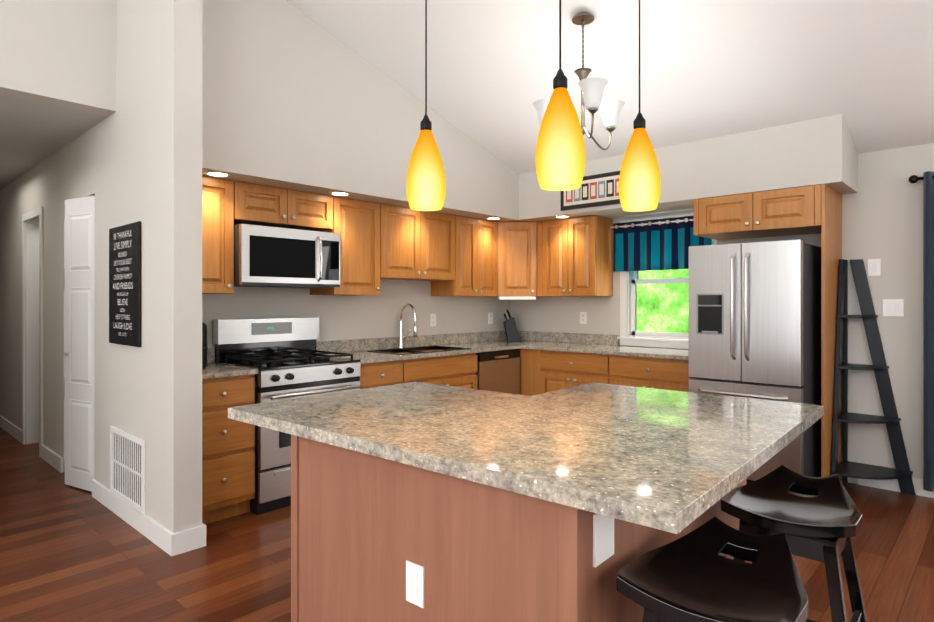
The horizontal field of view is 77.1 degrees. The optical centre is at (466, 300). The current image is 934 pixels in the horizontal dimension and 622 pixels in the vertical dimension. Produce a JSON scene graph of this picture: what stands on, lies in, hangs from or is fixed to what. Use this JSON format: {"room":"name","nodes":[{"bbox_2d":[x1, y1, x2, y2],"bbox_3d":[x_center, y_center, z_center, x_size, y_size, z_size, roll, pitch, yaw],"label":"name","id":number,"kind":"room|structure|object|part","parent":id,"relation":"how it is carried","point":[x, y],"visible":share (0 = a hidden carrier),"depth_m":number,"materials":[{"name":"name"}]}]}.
{"room":"kitchen","nodes":[
{"label":"kitchen","id":0,"kind":"room"},
{"bbox_2d":[0,427,933,621],"bbox_3d":[-2.381,1.389,3.415,16.400,0.100,9.000,0,0,43],"label":"floor","id":1,"kind":"structure","parent":0,"point":[68,553],"depth_m":2.99,"materials":[{"name":"brown wood"}]},
{"bbox_2d":[202,347,258,523],"bbox_3d":[-1.673,0.832,3.707,0.638,1.015,0.424,0,0,43],"label":"base cabinet","id":2,"kind":"object","parent":1,"relation":"on","point":[228,445],"depth_m":3.54,"materials":[{"name":"brown wood"}]},
{"bbox_2d":[202,322,207,367],"bbox_3d":[-1.709,0.279,3.700,0.134,0.290,0.134,0,0,43],"label":"canister","id":3,"kind":"object","parent":2,"relation":"on","point":[204,345],"visible":0.25,"depth_m":3.68,"materials":[{"name":"black"}]},
{"bbox_2d":[213,317,360,514],"bbox_3d":[-1.232,0.735,4.116,0.692,1.210,0.798,0,0,43],"label":"range","id":4,"kind":"object","parent":1,"relation":"on","point":[284,358],"visible":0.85,"depth_m":3.97,"materials":[{"name":"silver metal"}]},
{"bbox_2d":[316,338,405,388],"bbox_3d":[-0.861,0.833,4.604,0.610,1.015,0.430,0,0,43],"label":"base cabinet","id":5,"kind":"object","parent":1,"relation":"on","point":[383,362],"depth_m":4.55,"materials":[{"name":"brown wood"}]},
{"bbox_2d":[370,332,481,388],"bbox_3d":[-0.422,0.833,5.078,0.610,1.015,0.862,0,0,43],"label":"base cabinet","id":6,"kind":"object","parent":1,"relation":"on","point":[440,359],"depth_m":5.04,"materials":[{"name":"brown wood"}]},
{"bbox_2d":[476,349,519,394],"bbox_3d":[0.090,0.900,5.602,0.637,0.882,0.586,0,0,43],"label":"dishwasher","id":7,"kind":"object","parent":1,"relation":"on","point":[498,371],"visible":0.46,"depth_m":5.39,"materials":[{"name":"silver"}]},
{"bbox_2d":[291,438,746,621],"bbox_3d":[0.274,0.894,2.222,1.173,0.890,1.437,0,0,43],"label":"kitchen island","id":8,"kind":"object","parent":1,"relation":"on","point":[418,502],"depth_m":1.65,"materials":[{"name":"wood"}]},
{"bbox_2d":[228,382,823,547],"bbox_3d":[0.258,0.429,2.247,1.740,0.040,1.604,0,0,43],"label":"island countertop","id":9,"kind":"structure","parent":8,"relation":"on","point":[637,464],"depth_m":1.75,"materials":[{"name":"beige stone"}]},
{"bbox_2d":[518,332,541,395],"bbox_3d":[0.804,0.834,5.771,0.231,1.015,0.611,0,0,43],"label":"base cabinet","id":10,"kind":"object","parent":1,"relation":"on","point":[530,345],"depth_m":5.57,"materials":[{"name":"brown wood"}]},
{"bbox_2d":[503,309,520,340],"bbox_3d":[0.473,0.258,6.219,0.174,0.336,0.090,0,0,-7],"label":"knife block","id":11,"kind":"object","parent":10,"relation":"on","point":[511,330],"visible":1,"depth_m":6.18,"materials":[{"name":"black wood"}]},
{"bbox_2d":[542,332,618,392],"bbox_3d":[1.149,0.834,5.452,0.709,1.015,0.611,0,0,43],"label":"base cabinet","id":12,"kind":"object","parent":1,"relation":"on","point":[551,361],"depth_m":5.32,"materials":[{"name":"brown wood"}]},
{"bbox_2d":[610,336,691,391],"bbox_3d":[1.676,0.833,4.964,0.728,1.015,0.611,0,0,43],"label":"base cabinet","id":13,"kind":"object","parent":1,"relation":"on","point":[646,367],"depth_m":4.77,"materials":[{"name":"brown wood"}]},
{"bbox_2d":[617,517,807,621],"bbox_3d":[0.619,0.973,1.422,0.452,0.730,0.464,0,0,43],"label":"stool","id":14,"kind":"object","parent":1,"relation":"on","point":[697,575],"visible":1,"depth_m":1.41,"materials":[{"name":"black wood"}]},
{"bbox_2d":[689,239,820,483],"bbox_3d":[2.137,0.460,4.304,0.730,1.730,0.876,0,0,43],"label":"fridge","id":15,"kind":"object","parent":1,"relation":"on","point":[754,320],"visible":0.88,"depth_m":3.99,"materials":[{"name":"grey metal"}]},
{"bbox_2d":[720,465,866,621],"bbox_3d":[1.087,0.973,1.942,0.452,0.730,0.464,0,0,43],"label":"stool","id":16,"kind":"object","parent":1,"relation":"on","point":[817,518],"visible":0.9,"depth_m":1.89,"materials":[{"name":"black wood"}]},
{"bbox_2d":[821,184,841,480],"bbox_3d":[2.590,0.276,4.159,0.022,2.128,0.547,0,0,43],"label":"panel","id":17,"kind":"object","parent":1,"relation":"on","point":[831,227],"visible":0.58,"depth_m":4.05,"materials":[{"name":"brown wood"}]},
{"bbox_2d":[831,259,915,494],"bbox_3d":[2.798,0.520,4.042,0.430,1.640,0.430,0,0,43],"label":"corner shelf","id":18,"kind":"object","parent":1,"relation":"on","point":[845,469],"visible":0.98,"depth_m":4.16,"materials":[{"name":"black painted wood"}]},
{"bbox_2d":[0,0,933,532],"bbox_3d":[-2.432,-1.161,3.362,16.300,5.000,8.850,0,0,43],"label":"wall","id":19,"kind":"structure","parent":0,"point":[188,94],"depth_m":4.04,"materials":[{"name":"beige paint"}]},
{"bbox_2d":[22,206,42,457],"bbox_3d":[-3.606,0.269,5.581,0.750,2.148,0.888,0,0,43],"label":"trim","id":20,"kind":"structure","parent":19,"relation":"attached to","point":[32,326],"depth_m":5.48,"materials":[{"name":"white wood"}]},
{"bbox_2d":[64,196,94,491],"bbox_3d":[-2.865,0.300,4.284,0.780,2.060,0.142,0,0,43],"label":"bifold door","id":21,"kind":"structure","parent":19,"relation":"in","point":[79,300],"depth_m":4.15,"materials":[{"name":"white wood"}]},
{"bbox_2d":[109,221,140,346],"bbox_3d":[-2.095,-0.096,3.585,0.530,0.730,0.020,0,0,43],"label":"sign","id":22,"kind":"object","parent":19,"relation":"attached to","point":[124,284],"visible":1,"depth_m":3.54,"materials":[{"name":"black wood"}]},
{"bbox_2d":[110,426,144,513],"bbox_3d":[-2.070,1.014,3.566,0.590,0.420,0.012,0,0,43],"label":"air vent","id":23,"kind":"object","parent":19,"relation":"in","point":[127,468],"visible":1,"depth_m":3.55,"materials":[{"name":"white metal"}]},
{"bbox_2d":[205,172,229,176],"bbox_3d":[-1.555,-0.788,3.660,0.144,0.004,0.144,0,0,43],"label":"recessed light","id":24,"kind":"object","parent":19,"relation":"in","point":[218,174],"visible":1,"depth_m":3.66,"materials":[{"name":"white"}]},
{"bbox_2d":[202,176,237,293],"bbox_3d":[-1.786,-0.418,3.813,0.328,0.744,0.410,0,0,43],"label":"upper cabinet","id":25,"kind":"object","parent":19,"relation":"attached to","point":[219,196],"depth_m":3.78,"materials":[{"name":"brown wood"}]},
{"bbox_2d":[238,182,289,227],"bbox_3d":[-1.516,-0.417,4.104,0.328,0.744,0.385,0,0,43],"label":"upper cabinet","id":26,"kind":"object","parent":19,"relation":"attached to","point":[261,205],"depth_m":4.01,"materials":[{"name":"brown wood"}]},
{"bbox_2d":[234,224,339,287],"bbox_3d":[-1.334,-0.299,4.198,0.468,0.398,0.762,0,0,43],"label":"microwave","id":27,"kind":"object","parent":26,"relation":"attached to","point":[268,256],"visible":0.96,"depth_m":4.02,"materials":[{"name":"grey metal"}]},
{"bbox_2d":[290,190,337,294],"bbox_3d":[-1.255,-0.417,4.387,0.328,0.744,0.385,0,0,43],"label":"upper cabinet","id":28,"kind":"object","parent":19,"relation":"attached to","point":[308,211],"depth_m":4.32,"materials":[{"name":"brown wood"}]},
{"bbox_2d":[330,192,349,195],"bbox_3d":[-0.937,-0.787,4.328,0.144,0.004,0.144,0,0,43],"label":"recessed light","id":29,"kind":"object","parent":19,"relation":"in","point":[339,193],"visible":1,"depth_m":4.31,"materials":[{"name":"white plastic"}]},
{"bbox_2d":[338,197,381,294],"bbox_3d":[-0.971,-0.417,4.693,0.328,0.744,0.450,0,0,43],"label":"upper cabinet","id":30,"kind":"object","parent":19,"relation":"attached to","point":[359,222],"depth_m":4.60,"materials":[{"name":"brown wood"}]},
{"bbox_2d":[382,204,457,295],"bbox_3d":[-0.522,-0.417,5.177,0.328,0.744,0.870,0,0,43],"label":"upper cabinet","id":31,"kind":"object","parent":19,"relation":"attached to","point":[449,254],"depth_m":5.08,"materials":[{"name":"brown wood"}]},
{"bbox_2d":[430,314,435,325],"bbox_3d":[-0.324,0.186,5.627,0.010,0.120,0.075,0,0,43],"label":"electrical outlet","id":32,"kind":"object","parent":19,"relation":"attached to","point":[432,319],"visible":1,"depth_m":5.62,"materials":[{"name":"white plastic"}]},
{"bbox_2d":[0,415,933,556],"bbox_3d":[-2.415,1.283,3.378,16.000,0.112,8.500,0,0,43],"label":"baseboard","id":33,"kind":"structure","parent":19,"relation":"attached to","point":[170,543],"depth_m":3.58,"materials":[{"name":"white wood"}]},
{"bbox_2d":[458,216,497,295],"bbox_3d":[-0.024,-0.416,5.715,0.328,0.744,0.596,0,0,43],"label":"upper cabinet","id":34,"kind":"object","parent":19,"relation":"attached to","point":[477,238],"depth_m":5.61,"materials":[{"name":"brown wood"}]},
{"bbox_2d":[488,312,492,323],"bbox_3d":[0.253,0.186,6.251,0.010,0.120,0.075,0,0,43],"label":"electrical outlet","id":35,"kind":"object","parent":19,"relation":"attached to","point":[490,318],"visible":1,"depth_m":6.24,"materials":[{"name":"white plastic"}]},
{"bbox_2d":[486,217,500,219],"bbox_3d":[0.253,-0.786,5.611,0.144,0.004,0.144,0,0,43],"label":"recessed light","id":36,"kind":"object","parent":19,"relation":"in","point":[493,218],"visible":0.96,"depth_m":5.61,"materials":[{"name":"white"}]},
{"bbox_2d":[498,221,541,295],"bbox_3d":[0.529,-0.415,5.820,0.349,0.742,0.298,0,0,43],"label":"upper cabinet","id":37,"kind":"object","parent":19,"relation":"attached to","point":[519,243],"depth_m":5.83,"materials":[{"name":"brown wood"}]},
{"bbox_2d":[498,296,535,299],"bbox_3d":[0.500,-0.026,5.887,0.370,0.032,0.120,0,0,-2],"label":"under-cabinet light","id":38,"kind":"object","parent":37,"relation":"attached to","point":[516,297],"visible":1,"depth_m":5.83,"materials":[{"name":"white plastic"}]},
{"bbox_2d":[542,215,612,295],"bbox_3d":[1.050,-0.416,5.736,0.654,0.744,0.327,0,0,43],"label":"upper cabinet","id":39,"kind":"object","parent":19,"relation":"attached to","point":[577,253],"depth_m":5.56,"materials":[{"name":"brown wood"}]},
{"bbox_2d":[580,312,586,323],"bbox_3d":[1.159,0.171,5.854,0.075,0.120,0.010,0,0,43],"label":"electrical outlet","id":40,"kind":"object","parent":19,"relation":"attached to","point":[583,317],"visible":1,"depth_m":5.85,"materials":[{"name":"white plastic"}]},
{"bbox_2d":[561,171,619,210],"bbox_3d":[1.111,-0.962,5.137,0.685,0.275,0.026,0,0,43],"label":"picture frame","id":41,"kind":"object","parent":19,"relation":"attached to","point":[598,190],"visible":0.79,"depth_m":5.12,"materials":[{"name":"black wood"}]},
{"bbox_2d":[617,213,717,348],"bbox_3d":[1.825,-0.168,5.306,0.920,1.185,0.190,0,0,43],"label":"window","id":42,"kind":"structure","parent":19,"relation":"in","point":[654,308],"depth_m":5.40,"materials":[{"name":"white"}]},
{"bbox_2d":[610,216,710,271],"bbox_3d":[1.719,-0.502,5.241,0.977,0.455,0.047,0,0,43],"label":"valance","id":43,"kind":"object","parent":42,"relation":"attached to","point":[660,244],"visible":0.85,"depth_m":5.27,"materials":[{"name":"teal fabric"}]},
{"bbox_2d":[694,184,820,239],"bbox_3d":[2.253,-0.649,4.452,0.869,0.278,0.575,0,0,43],"label":"upper cabinet","id":44,"kind":"object","parent":19,"relation":"attached to","point":[785,212],"visible":1,"depth_m":4.26,"materials":[{"name":"brown wood"}]},
{"bbox_2d":[868,259,880,275],"bbox_3d":[2.927,-0.240,4.216,0.075,0.120,0.010,0,0,43],"label":"light switch","id":45,"kind":"object","parent":19,"relation":"attached to","point":[874,267],"visible":1,"depth_m":4.21,"materials":[{"name":"white plastic"}]},
{"bbox_2d":[883,299,903,315],"bbox_3d":[3.007,0.050,4.141,0.120,0.120,0.010,0,0,43],"label":"light switch","id":46,"kind":"object","parent":19,"relation":"attached to","point":[893,307],"visible":1,"depth_m":4.14,"materials":[{"name":"white plastic"}]},
{"bbox_2d":[908,171,933,491],"bbox_3d":[3.856,0.204,3.263,2.243,2.130,0.143,0,0,43],"label":"curtain","id":47,"kind":"object","parent":19,"relation":"attached to","point":[927,178],"visible":1,"depth_m":3.91,"materials":[{"name":"blue fabric"}]},
{"bbox_3d":[3.861,-0.826,3.270,2.243,0.056,0.125,0,0,43],"label":"rod","id":48,"kind":"part","parent":47,"relation":"part of","materials":[{"name":"black metal"}]},
{"bbox_2d":[0,0,933,188],"bbox_3d":[-2.432,-2.084,3.362,16.300,2.108,8.850,0,0,43],"label":"ceiling","id":49,"kind":"structure","parent":0,"point":[718,68],"depth_m":3.82,"materials":[{"name":"white paint"}]},
{"bbox_2d":[406,0,445,210],"bbox_3d":[-0.141,-1.259,2.023,0.136,1.885,0.136,0,0,43],"label":"pendant light","id":50,"kind":"object","parent":49,"relation":"hanging from","point":[425,186],"visible":1,"depth_m":1.98,"materials":[{"name":"yellow glass"}]},
{"bbox_3d":[-0.141,-1.393,2.023,0.118,1.618,0.120,0,0,43],"label":"cord","id":51,"kind":"part","parent":50,"relation":"part of","materials":[{"name":"black plastic"}]},
{"bbox_2d":[535,0,584,190],"bbox_3d":[0.257,-1.262,1.614,0.136,1.899,0.136,0,0,43],"label":"pendant light","id":52,"kind":"object","parent":49,"relation":"hanging from","point":[560,156],"visible":1,"depth_m":1.57,"materials":[{"name":"yellow glass"}]},
{"bbox_3d":[0.257,-1.395,1.614,0.118,1.632,0.120,0,0,43],"label":"cord","id":53,"kind":"part","parent":52,"relation":"part of","materials":[{"name":"black plastic"}]},
{"bbox_2d":[533,12,624,149],"bbox_3d":[0.686,-1.304,3.519,0.553,0.779,0.553,0,0,43],"label":"chandelier","id":54,"kind":"object","parent":49,"relation":"hanging from","point":[592,90],"visible":0.83,"depth_m":3.47,"materials":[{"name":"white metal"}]},
{"bbox_2d":[619,0,660,211],"bbox_3d":[0.579,-1.187,1.969,0.136,1.761,0.136,0,0,43],"label":"pendant light","id":55,"kind":"object","parent":49,"relation":"hanging from","point":[639,184],"visible":1,"depth_m":1.92,"materials":[{"name":"yellow glass"}]},
{"bbox_3d":[0.579,-1.321,1.969,0.118,1.494,0.120,0,0,43],"label":"cord","id":56,"kind":"part","parent":55,"relation":"part of","materials":[{"name":"black plastic"}]}
]}

